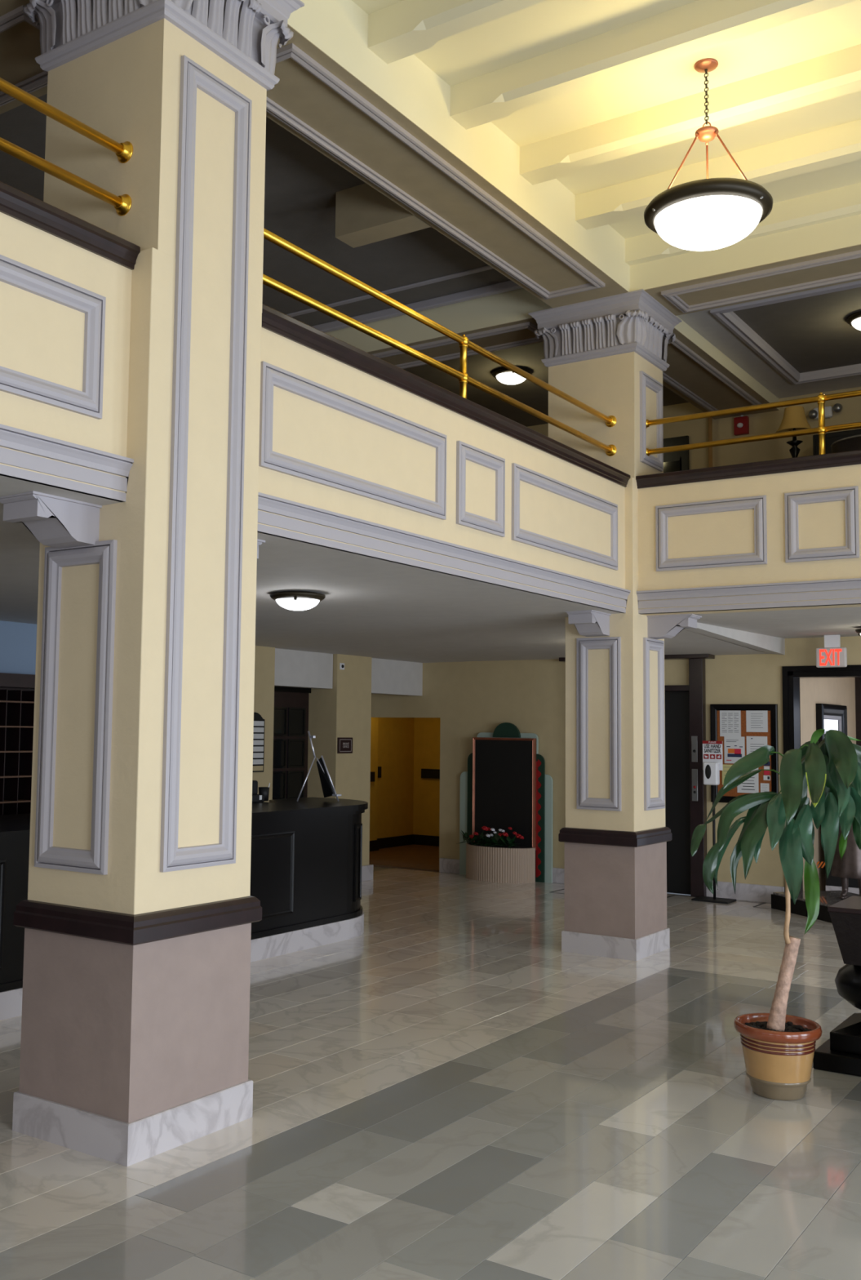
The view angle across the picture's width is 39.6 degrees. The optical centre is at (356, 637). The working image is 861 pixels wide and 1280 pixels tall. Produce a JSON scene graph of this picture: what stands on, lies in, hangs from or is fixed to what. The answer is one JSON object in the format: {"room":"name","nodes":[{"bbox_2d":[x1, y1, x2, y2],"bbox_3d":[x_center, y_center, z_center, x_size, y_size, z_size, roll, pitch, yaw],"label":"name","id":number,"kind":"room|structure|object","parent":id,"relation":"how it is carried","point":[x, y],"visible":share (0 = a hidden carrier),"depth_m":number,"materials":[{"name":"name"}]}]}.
{"room":"hotel lobby","nodes":[
{"label":"hotel lobby","id":0,"kind":"room"},
{"bbox_2d":[0,620,37,675],"bbox_3d":[-4.744,0.827,6.348,0.200,2.440,12.490,-2,-5,35],"label":"wall","id":1,"kind":"structure","parent":0,"point":[18,641],"depth_m":9.23,"materials":[{"name":"blue paint"}]},
{"bbox_2d":[252,645,275,802],"bbox_3d":[-1.096,1.287,11.587,0.460,2.430,0.450,-2,-5,35],"label":"wall","id":2,"kind":"structure","parent":0,"point":[264,656],"depth_m":11.58,"materials":[{"name":"beige paint"}]},
{"bbox_2d":[253,711,265,772],"bbox_3d":[-0.980,1.002,11.404,0.020,0.572,0.285,-2,-5,35],"label":"letter board","id":3,"kind":"object","parent":2,"relation":"attached to","point":[259,722],"visible":0.62,"depth_m":11.44,"materials":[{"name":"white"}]},
{"bbox_2d":[306,653,373,881],"bbox_3d":[-0.197,1.397,12.857,0.460,2.430,0.710,-2,-5,35],"label":"wall","id":4,"kind":"structure","parent":0,"point":[344,710],"depth_m":12.70,"materials":[{"name":"beige paint"}]},
{"bbox_2d":[274,648,333,688],"bbox_3d":[-0.609,0.310,12.206,0.150,0.395,1.020,-2,-5,35],"label":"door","id":5,"kind":"structure","parent":4,"relation":"in","point":[293,668],"depth_m":12.17,"materials":[{"name":"white paint"}]},
{"bbox_2d":[339,662,344,670],"bbox_3d":[-0.152,0.306,12.620,0.036,0.070,0.080,-2,-5,35],"label":"wall speaker","id":6,"kind":"object","parent":4,"relation":"attached to","point":[341,664],"visible":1,"depth_m":12.61,"materials":[{"name":"white plastic"}]},
{"bbox_2d":[337,737,352,753],"bbox_3d":[-0.124,1.143,12.613,0.018,0.166,0.260,-2,-5,35],"label":"wall plaque","id":7,"kind":"object","parent":4,"relation":"attached to","point":[344,745],"visible":1,"depth_m":12.59,"materials":[{"name":"black"}]},
{"bbox_2d":[371,657,422,695],"bbox_3d":[0.388,0.443,13.613,0.150,0.415,1.120,-2,-5,35],"label":"trim","id":8,"kind":"structure","parent":4,"relation":"attached to","point":[388,677],"depth_m":13.57,"materials":[{"name":"white paint"}]},
{"bbox_2d":[0,93,688,426],"bbox_3d":[-2.203,-3.136,6.927,3.550,0.300,15.800,-2,-5,35],"label":"ceiling","id":9,"kind":"structure","parent":0,"point":[302,184],"depth_m":9.04,"materials":[{"name":"grey paint"}]},
{"bbox_2d":[0,0,48,114],"bbox_3d":[-2.562,-2.948,6.459,3.490,0.356,0.650,-2,-5,35],"label":"ceiling beam","id":10,"kind":"structure","parent":9,"relation":"attached to","point":[20,37],"depth_m":5.80,"materials":[{"name":"beige paint"}]},
{"bbox_2d":[335,182,431,248],"bbox_3d":[0.175,-2.822,7.839,0.625,0.320,0.210,-2,-5,35],"label":"ceiling beam","id":11,"kind":"structure","parent":9,"relation":"attached to","point":[364,215],"depth_m":7.81,"materials":[{"name":"beige paint"}]},
{"bbox_2d":[286,265,493,316],"bbox_3d":[-0.107,-2.804,9.971,2.950,0.015,0.060,-2,-5,35],"label":"ceiling strip","id":12,"kind":"object","parent":9,"relation":"attached to","point":[487,267],"visible":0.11,"depth_m":9.61,"materials":[{"name":"grey"}]},
{"bbox_2d":[311,280,522,333],"bbox_3d":[0.100,-2.752,10.262,2.950,0.070,0.060,-2,-5,35],"label":"ceiling strip","id":13,"kind":"object","parent":9,"relation":"attached to","point":[508,286],"visible":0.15,"depth_m":9.86,"materials":[{"name":"grey"}]},
{"bbox_2d":[325,288,551,368],"bbox_3d":[0.300,-2.594,10.537,3.450,0.356,0.560,-2,-5,35],"label":"ceiling beam","id":14,"kind":"structure","parent":9,"relation":"attached to","point":[501,321],"depth_m":9.93,"materials":[{"name":"beige paint"}]},
{"bbox_2d":[492,367,531,384],"bbox_3d":[1.503,-2.519,11.556,0.380,0.116,0.380,-2,-5,35],"label":"lamp","id":15,"kind":"object","parent":9,"relation":"attached to","point":[504,375],"visible":0.78,"depth_m":11.47,"materials":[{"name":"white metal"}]},
{"bbox_2d":[662,315,778,419],"bbox_3d":[3.060,-2.505,10.884,0.655,0.306,3.200,-2,-5,35],"label":"ceiling beam","id":16,"kind":"structure","parent":9,"relation":"attached to","point":[698,371],"depth_m":10.98,"materials":[{"name":"beige paint"}]},
{"bbox_2d":[369,717,413,840],"bbox_3d":[0.065,1.724,16.199,0.560,2.300,2.200,-2,-5,35],"label":"wall","id":17,"kind":"structure","parent":0,"point":[392,739],"depth_m":16.49,"materials":[{"name":"yellow paint"}]},
{"bbox_2d":[413,717,440,835],"bbox_3d":[1.859,1.754,16.278,2.600,2.300,0.100,-2,-5,35],"label":"wall","id":18,"kind":"structure","parent":0,"point":[426,800],"depth_m":16.82,"materials":[{"name":"yellow paint"}]},
{"bbox_2d":[0,844,860,1279],"bbox_3d":[0.955,2.236,6.190,13.500,0.262,19.400,-2,-5,35],"label":"floor","id":19,"kind":"structure","parent":0,"point":[442,1090],"depth_m":4.86,"materials":[{"name":"grey tile"}]},
{"bbox_2d":[0,672,35,815],"bbox_3d":[-3.041,1.222,8.308,0.300,2.000,4.900,-2,-5,35],"label":"mail slots","id":20,"kind":"object","parent":19,"relation":"on","point":[17,691],"visible":0.09,"depth_m":8.93,"materials":[{"name":"brown wood"}]},
{"bbox_2d":[0,799,31,803],"bbox_3d":[-3.028,1.171,8.304,0.210,0.012,4.840,-2,-5,35],"label":"shelf","id":21,"kind":"object","parent":20,"relation":"attached to","point":[2,801],"depth_m":8.88,"materials":[{"name":"brown wood"}]},
{"bbox_2d":[0,774,31,777],"bbox_3d":[-3.026,0.987,8.318,0.210,0.012,4.840,-2,-5,35],"label":"shelf","id":22,"kind":"object","parent":20,"relation":"attached to","point":[1,775],"depth_m":8.87,"materials":[{"name":"brown"}]},
{"bbox_2d":[0,750,32,752],"bbox_3d":[-3.023,0.802,8.332,0.210,0.012,4.840,-2,-5,35],"label":"shelf","id":23,"kind":"object","parent":20,"relation":"attached to","point":[1,751],"depth_m":8.88,"materials":[{"name":"brown"}]},
{"bbox_2d":[0,725,33,727],"bbox_3d":[-3.021,0.618,8.346,0.210,0.012,4.840,-2,-5,35],"label":"shelf","id":24,"kind":"object","parent":20,"relation":"attached to","point":[0,726],"depth_m":8.86,"materials":[{"name":"brown"}]},
{"bbox_2d":[0,700,34,702],"bbox_3d":[-3.018,0.433,8.361,0.210,0.012,4.840,-2,-5,35],"label":"shelf","id":25,"kind":"object","parent":20,"relation":"attached to","point":[1,701],"depth_m":8.89,"materials":[{"name":"brown wood"}]},
{"bbox_2d":[0,801,268,820],"bbox_3d":[-2.470,1.635,7.254,0.360,1.030,5.700,-2,-5,35],"label":"countertop","id":26,"kind":"structure","parent":19,"relation":"on","point":[17,816],"depth_m":7.68,"materials":[{"name":"black wood"}]},
{"bbox_2d":[252,780,264,802],"bbox_3d":[-0.844,1.232,9.541,0.152,0.170,0.160,-2,-5,35],"label":"desk phone","id":27,"kind":"object","parent":26,"relation":"on","point":[256,797],"visible":0.41,"depth_m":9.53,"materials":[{"name":"black plastic"}]},
{"bbox_2d":[0,0,304,1166],"bbox_3d":[-0.910,-0.443,5.088,0.930,4.882,1.366,-2,-5,35],"label":"column","id":28,"kind":"structure","parent":19,"relation":"on","point":[138,913],"depth_m":4.79,"materials":[{"name":"beige paint"}]},
{"bbox_2d":[0,797,368,1020],"bbox_3d":[-2.345,1.599,6.764,0.890,1.030,8.040,-2,-5,35],"label":"reception desk","id":29,"kind":"object","parent":19,"relation":"on","point":[306,858],"visible":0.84,"depth_m":8.70,"materials":[{"name":"wood"}]},
{"bbox_2d":[0,797,368,839],"bbox_3d":[-2.338,1.108,6.802,0.890,0.045,8.040,-2,-5,35],"label":"countertop","id":30,"kind":"structure","parent":29,"relation":"on","point":[12,828],"depth_m":8.90,"materials":[{"name":"black wood"}]},
{"bbox_2d":[258,782,270,800],"bbox_3d":[-0.757,1.259,9.721,0.094,0.146,0.090,-2,-5,35],"label":"pen cup","id":31,"kind":"object","parent":29,"relation":"on","point":[262,790],"visible":0.73,"depth_m":9.69,"materials":[{"name":"black plastic"}]},
{"bbox_2d":[297,730,341,801],"bbox_3d":[-0.316,1.056,9.793,0.373,0.572,0.193,1,-4,-9],"label":"easel","id":32,"kind":"object","parent":29,"relation":"on","point":[328,788],"visible":1,"depth_m":9.78,"materials":[{"name":"silver metal"}]},
{"bbox_2d":[466,842,535,883],"bbox_3d":[1.508,2.462,12.993,0.830,0.374,0.283,-2,-5,35],"label":"planter","id":33,"kind":"object","parent":19,"relation":"on","point":[494,864],"visible":1,"depth_m":12.83,"materials":[{"name":"beige laminate"}]},
{"bbox_2d":[457,826,524,847],"bbox_3d":[1.457,2.198,13.013,0.782,0.273,0.343,-2,-5,35],"label":"flower arrangement","id":34,"kind":"object","parent":33,"relation":"in","point":[494,839],"visible":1,"depth_m":12.98,"materials":[{"name":"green plant"}]},
{"bbox_2d":[459,722,552,883],"bbox_3d":[1.627,1.805,13.212,1.145,1.720,0.112,-2,-5,35],"label":"display board","id":35,"kind":"object","parent":19,"relation":"on","point":[505,784],"visible":0.89,"depth_m":13.14,"materials":[{"name":"grey wood"}]},
{"bbox_2d":[528,288,702,960],"bbox_3d":[1.940,-0.101,9.006,1.165,4.882,1.080,-2,-5,35],"label":"column","id":36,"kind":"structure","parent":19,"relation":"on","point":[609,354],"depth_m":8.85,"materials":[{"name":"beige paint"}]},
{"bbox_2d":[691,740,736,903],"bbox_3d":[3.491,1.795,11.682,0.360,1.556,0.276,-2,-5,35],"label":"stand","id":37,"kind":"object","parent":19,"relation":"on","point":[712,750],"visible":1,"depth_m":11.64,"materials":[{"name":"black"}]},
{"bbox_2d":[702,761,719,785],"bbox_3d":[3.460,1.329,11.633,0.142,0.220,0.094,-2,-5,35],"label":"dispenser","id":38,"kind":"object","parent":37,"relation":"on","point":[711,769],"depth_m":11.60,"materials":[{"name":"white plastic"}]},
{"bbox_2d":[690,728,860,1100],"bbox_3d":[2.002,1.246,5.460,0.975,1.652,0.473,3,-5,-24],"label":"potted plant","id":39,"kind":"object","parent":19,"relation":"on","point":[779,1048],"visible":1,"depth_m":5.42,"materials":[{"name":"green plant"}]},
{"bbox_2d":[770,890,858,922],"bbox_3d":[4.429,2.435,10.678,0.753,0.150,1.297,2,-5,-15],"label":"platform","id":40,"kind":"object","parent":19,"relation":"on","point":[827,898],"visible":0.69,"depth_m":10.87,"materials":[{"name":"black wood"}]},
{"bbox_2d":[831,824,860,899],"bbox_3d":[4.503,1.773,10.814,0.388,1.192,0.318,-1,-5,20],"label":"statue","id":41,"kind":"object","parent":40,"relation":"on","point":[850,865],"visible":0.43,"depth_m":10.71,"materials":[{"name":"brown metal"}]},
{"bbox_2d":[813,895,860,1076],"bbox_3d":[2.673,1.727,5.915,0.640,0.780,0.640,-2,-5,35],"label":"pedestal table","id":42,"kind":"object","parent":19,"relation":"on","point":[841,1053],"visible":0.95,"depth_m":5.83,"materials":[{"name":"black wood"}]},
{"bbox_2d":[817,822,859,894],"bbox_3d":[5.437,2.135,11.805,1.630,0.950,0.505,-2,-5,35],"label":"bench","id":43,"kind":"object","parent":19,"relation":"on","point":[833,883],"visible":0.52,"depth_m":11.92,"materials":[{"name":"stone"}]},
{"bbox_2d":[0,475,860,662],"bbox_3d":[0.354,-0.483,4.887,12.400,0.166,15.800,-2,-5,35],"label":"ceiling","id":44,"kind":"structure","parent":0,"point":[372,607],"depth_m":8.78,"materials":[{"name":"white paint"}]},
{"bbox_2d":[270,591,325,610],"bbox_3d":[-0.374,-0.225,7.519,0.350,0.110,0.350,-2,-5,35],"label":"lamp","id":45,"kind":"object","parent":44,"relation":"attached to","point":[290,600],"visible":1,"depth_m":7.41,"materials":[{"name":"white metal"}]},
{"bbox_2d":[815,635,847,667],"bbox_3d":[4.411,0.128,11.079,0.270,0.300,0.054,-2,-5,35],"label":"exit sign","id":46,"kind":"object","parent":44,"relation":"hanging from","point":[832,655],"visible":1,"depth_m":11.05,"materials":[{"name":"grey plastic"}]},
{"bbox_2d":[855,628,860,635],"bbox_3d":[4.373,-0.026,10.011,0.340,0.107,0.340,-2,-5,35],"label":"lamp","id":47,"kind":"object","parent":44,"relation":"attached to","point":[859,630],"visible":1,"depth_m":10.01,"materials":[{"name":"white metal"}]},
{"bbox_2d":[351,0,860,238],"bbox_3d":[1.451,-3.542,2.104,7.200,0.135,12.100,-2,-5,35],"label":"ceiling","id":48,"kind":"structure","parent":0,"point":[546,26],"depth_m":6.62,"materials":[{"name":"beige paint"}]},
{"bbox_2d":[266,0,630,307],"bbox_3d":[-0.907,-3.054,5.248,0.615,0.426,9.370,-2,-5,35],"label":"ceiling beam","id":49,"kind":"structure","parent":48,"relation":"attached to","point":[391,126],"depth_m":6.89,"materials":[{"name":"beige paint"}]},
{"bbox_2d":[368,0,545,63],"bbox_3d":[2.965,-3.208,4.147,7.000,0.180,0.180,-2,-5,35],"label":"joist","id":50,"kind":"object","parent":48,"relation":"attached to","point":[404,28],"visible":1,"depth_m":5.93,"materials":[{"name":"beige paint"}]},
{"bbox_2d":[450,0,857,129],"bbox_3d":[3.437,-3.150,4.815,7.000,0.180,0.180,-2,-5,35],"label":"joist","id":51,"kind":"object","parent":48,"relation":"attached to","point":[698,25],"visible":1,"depth_m":6.19,"materials":[{"name":"beige paint"}]},
{"bbox_2d":[520,44,860,185],"bbox_3d":[3.924,-3.090,5.503,7.000,0.180,0.180,-2,-5,35],"label":"joist","id":52,"kind":"object","parent":48,"relation":"attached to","point":[837,73],"visible":1,"depth_m":6.81,"materials":[{"name":"beige paint"}]},
{"bbox_2d":[644,57,773,251],"bbox_3d":[1.900,-2.624,6.466,0.670,1.010,0.670,-2,-5,35],"label":"pendant lamp","id":53,"kind":"object","parent":48,"relation":"hanging from","point":[707,214],"visible":1,"depth_m":6.28,"materials":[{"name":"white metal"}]},
{"bbox_2d":[575,119,860,230],"bbox_3d":[4.394,-3.033,6.167,7.000,0.180,0.180,-2,-5,35],"label":"joist","id":54,"kind":"object","parent":48,"relation":"attached to","point":[838,144],"visible":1,"depth_m":7.46,"materials":[{"name":"beige paint"}]},
{"bbox_2d":[625,182,860,266],"bbox_3d":[4.890,-2.972,6.867,7.000,0.180,0.180,-2,-5,35],"label":"joist","id":55,"kind":"object","parent":48,"relation":"attached to","point":[845,202],"visible":0.61,"depth_m":8.13,"materials":[{"name":"beige paint"}]},
{"bbox_2d":[630,213,860,315],"bbox_3d":[5.057,-2.828,7.135,6.945,0.426,0.650,-2,-5,35],"label":"ceiling beam","id":56,"kind":"structure","parent":48,"relation":"attached to","point":[826,254],"depth_m":8.47,"materials":[{"name":"beige paint"}]},
{"bbox_2d":[371,635,860,887],"bbox_3d":[4.822,1.203,11.220,12.500,2.700,0.200,-2,-5,35],"label":"wall","id":57,"kind":"structure","parent":0,"point":[470,699],"depth_m":13.14,"materials":[{"name":"beige paint"}]},
{"bbox_2d":[439,857,785,902],"bbox_3d":[5.400,2.432,10.562,10.880,0.165,0.030,-2,-5,35],"label":"baseboard","id":58,"kind":"structure","parent":57,"relation":"attached to","point":[744,891],"depth_m":11.75,"materials":[{"name":"stone"}]},
{"bbox_2d":[559,653,715,897],"bbox_3d":[2.936,1.403,12.414,1.630,2.435,0.400,-2,-5,35],"label":"door","id":59,"kind":"structure","parent":57,"relation":"in","point":[685,703],"depth_m":12.14,"materials":[{"name":"brown wood"}]},
{"bbox_2d":[710,704,778,802],"bbox_3d":[3.827,1.149,11.781,0.657,0.977,0.040,-2,-5,35],"label":"notice board","id":60,"kind":"object","parent":57,"relation":"attached to","point":[772,709],"visible":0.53,"depth_m":11.76,"materials":[{"name":"brown"}]},
{"bbox_2d":[722,764,732,784],"bbox_3d":[3.708,1.365,11.843,0.155,0.201,0.003,-2,-5,35],"label":"paper sheet","id":61,"kind":"object","parent":60,"relation":"attached to","point":[725,767],"visible":0.4,"depth_m":11.87,"materials":[{"name":"yellow"}]},
{"bbox_2d":[720,710,741,736],"bbox_3d":[3.722,0.854,11.877,0.209,0.266,0.003,-2,-5,35],"label":"paper sheet","id":62,"kind":"object","parent":60,"relation":"attached to","point":[730,720],"visible":1,"depth_m":11.87,"materials":[{"name":"white paper"}]},
{"bbox_2d":[724,736,745,763],"bbox_3d":[3.751,1.119,11.834,0.203,0.266,0.003,-2,-5,35],"label":"paper sheet","id":63,"kind":"object","parent":60,"relation":"attached to","point":[734,746],"visible":0.98,"depth_m":11.84,"materials":[{"name":"white paper"}]},
{"bbox_2d":[728,748,734,753],"bbox_3d":[3.723,1.129,11.851,0.065,0.045,0.001,-2,-5,35],"label":"picture","id":64,"kind":"object","parent":63,"relation":"on","point":[730,750],"depth_m":11.85,"materials":[{"name":"orange paper"}]},
{"bbox_2d":[727,753,742,757],"bbox_3d":[3.751,1.172,11.828,0.142,0.032,0.001,-2,-5,35],"label":"picture","id":65,"kind":"object","parent":63,"relation":"attached to","point":[729,755],"depth_m":11.83,"materials":[{"name":"blue paper"}]},
{"bbox_2d":[734,748,741,754],"bbox_3d":[3.776,1.132,11.813,0.065,0.056,0.001,-2,-5,35],"label":"picture","id":66,"kind":"object","parent":63,"relation":"on","point":[737,751],"depth_m":11.81,"materials":[{"name":"red paper"}]},
{"bbox_2d":[737,768,759,793],"bbox_3d":[3.852,1.398,11.739,0.209,0.266,0.003,-2,-5,35],"label":"paper sheet","id":67,"kind":"object","parent":60,"relation":"attached to","point":[751,784],"visible":0.55,"depth_m":11.72,"materials":[{"name":"white paper"}]},
{"bbox_2d":[746,736,767,755],"bbox_3d":[3.931,1.105,11.708,0.203,0.266,0.003,-2,-5,35],"label":"paper sheet","id":68,"kind":"object","parent":60,"relation":"attached to","point":[753,743],"visible":0.55,"depth_m":11.72,"materials":[{"name":"white paper"}]},
{"bbox_2d":[746,710,768,732],"bbox_3d":[3.937,0.825,11.728,0.209,0.213,0.003,-2,-5,35],"label":"paper sheet","id":69,"kind":"object","parent":60,"relation":"attached to","point":[757,721],"visible":1,"depth_m":11.73,"materials":[{"name":"white paper"}]},
{"bbox_2d":[760,782,768,791],"bbox_3d":[3.985,1.475,11.638,0.084,0.101,0.003,-2,-5,35],"label":"card","id":70,"kind":"object","parent":60,"relation":"attached to","point":[764,787],"visible":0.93,"depth_m":11.64,"materials":[{"name":"white paper"}]},
{"bbox_2d":[763,775,770,780],"bbox_3d":[4.003,1.371,11.634,0.066,0.047,0.003,-2,-5,35],"label":"card","id":71,"kind":"object","parent":60,"relation":"attached to","point":[765,777],"visible":1,"depth_m":11.63,"materials":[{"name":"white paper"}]},
{"bbox_2d":[764,770,769,774],"bbox_3d":[4.004,1.321,11.638,0.054,0.042,0.002,-2,-5,35],"label":"card","id":72,"kind":"object","parent":60,"relation":"attached to","point":[766,772],"visible":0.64,"depth_m":11.64,"materials":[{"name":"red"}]},
{"bbox_2d":[782,664,860,891],"bbox_3d":[5.081,1.396,11.013,2.150,2.290,0.250,-2,-5,35],"label":"door frame","id":73,"kind":"structure","parent":57,"relation":"in","point":[791,675],"depth_m":11.55,"materials":[{"name":"black wood"}]},
{"bbox_2d":[528,386,860,469],"bbox_3d":[5.495,-1.451,11.157,11.150,2.800,0.200,-2,-5,35],"label":"wall","id":74,"kind":"structure","parent":0,"point":[764,423],"depth_m":12.14,"materials":[{"name":"beige paint"}]},
{"bbox_2d":[663,435,689,472],"bbox_3d":[3.100,-1.095,12.659,0.873,2.018,0.065,-2,-5,35],"label":"door","id":75,"kind":"structure","parent":74,"relation":"in","point":[673,461],"depth_m":12.52,"materials":[{"name":"black wood"}]},
{"bbox_2d":[663,460,679,472],"bbox_3d":[3.101,-1.774,12.682,0.693,0.140,0.007,-2,-5,35],"label":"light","id":76,"kind":"object","parent":75,"relation":"attached to","point":[668,465],"depth_m":12.53,"materials":[{"name":"glass"}]},
{"bbox_2d":[707,417,712,467],"bbox_3d":[3.642,-1.201,12.251,0.044,2.180,0.042,-2,-5,35],"label":"trim","id":77,"kind":"structure","parent":74,"relation":"attached to","point":[709,419],"depth_m":12.30,"materials":[{"name":"beige paint"}]},
{"bbox_2d":[733,414,749,435],"bbox_3d":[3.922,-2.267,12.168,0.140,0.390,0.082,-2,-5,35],"label":"fire alarm strobe","id":78,"kind":"object","parent":74,"relation":"attached to","point":[741,424],"visible":0.97,"depth_m":12.14,"materials":[{"name":"red paint"}]},
{"bbox_2d":[677,280,860,398],"bbox_3d":[6.205,-2.671,8.673,7.050,0.070,3.200,-2,-5,35],"label":"trim","id":79,"kind":"structure","parent":74,"relation":"attached to","point":[704,322],"depth_m":10.79,"materials":[{"name":"white paint"}]},
{"bbox_2d":[808,403,842,419],"bbox_3d":[4.591,-2.209,11.663,0.320,0.120,0.126,-2,-5,35],"label":"emergency light","id":80,"kind":"object","parent":74,"relation":"attached to","point":[813,414],"visible":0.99,"depth_m":11.65,"materials":[{"name":"white plastic"}]},
{"bbox_2d":[733,287,860,373],"bbox_3d":[6.179,-2.869,8.648,7.050,0.340,3.300,-2,-5,35],"label":"ceiling","id":81,"kind":"structure","parent":0,"point":[811,333],"depth_m":10.11,"materials":[{"name":"grey paint"}]},
{"bbox_2d":[710,280,860,385],"bbox_3d":[4.695,-2.598,9.662,2.900,0.085,2.380,-2,-5,35],"label":"trim","id":82,"kind":"structure","parent":81,"relation":"attached to","point":[726,316],"depth_m":10.27,"materials":[{"name":"grey paint"}]},
{"bbox_2d":[846,311,860,330],"bbox_3d":[4.218,-2.581,9.765,0.380,0.116,0.380,-2,-5,35],"label":"lamp","id":83,"kind":"object","parent":81,"relation":"attached to","point":[855,320],"visible":1,"depth_m":9.74,"materials":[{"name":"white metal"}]},
{"bbox_2d":[799,677,856,891],"bbox_3d":[5.005,1.321,12.707,0.120,2.700,2.450,-2,-5,35],"label":"wall","id":84,"kind":"structure","parent":0,"point":[813,691],"depth_m":12.23,"materials":[{"name":"paint"}]},
{"bbox_2d":[815,703,847,742],"bbox_3d":[5.025,1.310,12.571,0.070,1.200,1.050,-2,-5,35],"label":"wall mirror","id":85,"kind":"object","parent":84,"relation":"attached to","point":[828,717],"visible":0.38,"depth_m":12.56,"materials":[{"name":"black wood"}]},
{"bbox_3d":[0.867,-0.691,4.542,11.150,0.100,15.800,-2,-5,35],"label":"floor","id":86,"kind":"structure","parent":0,"visible":0},
{"bbox_2d":[0,181,140,502],"bbox_3d":[-2.222,-1.193,3.026,0.284,1.024,4.300,-2,-5,35],"label":"balcony","id":87,"kind":"object","parent":86,"relation":"attached to","point":[65,279],"visible":0.99,"depth_m":4.43,"materials":[{"name":"beige paint"}]},
{"bbox_2d":[0,77,133,216],"bbox_3d":[-2.195,-1.941,3.090,0.090,0.478,4.330,-2,-5,35],"label":"railing","id":88,"kind":"object","parent":87,"relation":"on","point":[124,151],"visible":1,"depth_m":4.60,"materials":[{"name":"gold metal"}]},
{"bbox_2d":[257,303,631,613],"bbox_3d":[0.652,-0.840,7.087,0.284,1.024,4.324,-2,-5,35],"label":"balcony","id":89,"kind":"object","parent":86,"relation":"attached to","point":[360,453],"visible":0.86,"depth_m":6.47,"materials":[{"name":"beige paint"}]},
{"bbox_2d":[262,227,616,456],"bbox_3d":[0.653,-1.586,7.174,0.090,0.478,4.362,-2,-5,35],"label":"railing","id":90,"kind":"object","parent":89,"relation":"on","point":[464,341],"visible":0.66,"depth_m":6.82,"materials":[{"name":"gold metal"}]},
{"bbox_2d":[635,449,860,615],"bbox_3d":[4.983,-0.794,6.916,6.950,1.024,0.284,-2,-5,35],"label":"balcony","id":91,"kind":"object","parent":86,"relation":"attached to","point":[782,534],"visible":1,"depth_m":8.35,"materials":[{"name":"beige paint"}]},
{"bbox_2d":[646,389,860,456],"bbox_3d":[5.014,-1.540,7.004,6.950,0.478,0.090,-2,-5,35],"label":"railing","id":92,"kind":"object","parent":91,"relation":"on","point":[820,399],"visible":0.91,"depth_m":8.46,"materials":[{"name":"gold metal"}]},
{"bbox_2d":[813,428,860,455],"bbox_3d":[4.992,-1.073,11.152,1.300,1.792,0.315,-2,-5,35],"label":"sofa","id":93,"kind":"object","parent":86,"relation":"on","point":[830,437],"visible":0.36,"depth_m":11.37,"materials":[{"name":"black"}]},
{"bbox_2d":[831,434,860,453],"bbox_3d":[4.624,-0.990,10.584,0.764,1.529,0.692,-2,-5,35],"label":"chair","id":94,"kind":"object","parent":86,"relation":"on","point":[853,442],"visible":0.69,"depth_m":10.49,"materials":[{"name":"brown leather"}]},
{"bbox_3d":[4.128,-0.489,11.182,0.540,0.610,0.540,-2,-5,35],"label":"side table","id":95,"kind":"object","parent":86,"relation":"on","visible":0},
{"bbox_2d":[776,405,811,457],"bbox_3d":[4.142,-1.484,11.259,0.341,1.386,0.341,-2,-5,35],"label":"table lamp","id":96,"kind":"object","parent":95,"relation":"on","point":[794,418],"visible":0.66,"depth_m":11.23,"materials":[{"name":"beige fabric"}]},
{"bbox_3d":[-0.809,1.382,13.224,0.980,2.500,3.300,-2,-5,35],"label":"wall","id":97,"kind":"structure","parent":0,"visible":0},
{"bbox_2d":[272,685,311,799],"bbox_3d":[-0.748,1.516,12.347,0.120,2.100,1.240,-2,-5,35],"label":"door","id":98,"kind":"structure","parent":97,"relation":"in","point":[291,722],"depth_m":12.46,"materials":[{"name":"black wood"}]},
{"bbox_3d":[7.084,1.361,12.859,3.500,2.700,0.200,-2,-5,35],"label":"wall","id":99,"kind":"structure","parent":0,"visible":0},
{"bbox_2d":[854,677,860,746],"bbox_3d":[6.989,1.549,12.713,3.100,2.300,0.120,-2,-5,35],"label":"door","id":100,"kind":"structure","parent":99,"relation":"in","point":[857,680],"depth_m":13.60,"materials":[{"name":"brown wood"}]},
{"bbox_3d":[0.771,1.681,15.519,2.500,2.300,2.500,-2,-5,35],"label":"wall","id":101,"kind":"structure","parent":0,"visible":0},
{"bbox_2d":[369,834,439,851],"bbox_3d":[0.971,2.756,15.437,1.950,0.150,2.150,-2,-5,35],"label":"baseboard","id":102,"kind":"structure","parent":101,"relation":"attached to","point":[427,840],"depth_m":16.61,"materials":[{"name":"black wood"}]},
{"bbox_2d":[370,766,439,782],"bbox_3d":[0.984,1.809,15.510,1.950,0.190,2.150,-2,-5,35],"label":"rail","id":103,"kind":"object","parent":101,"relation":"attached to","point":[425,773],"visible":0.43,"depth_m":16.70,"materials":[{"name":"black"}]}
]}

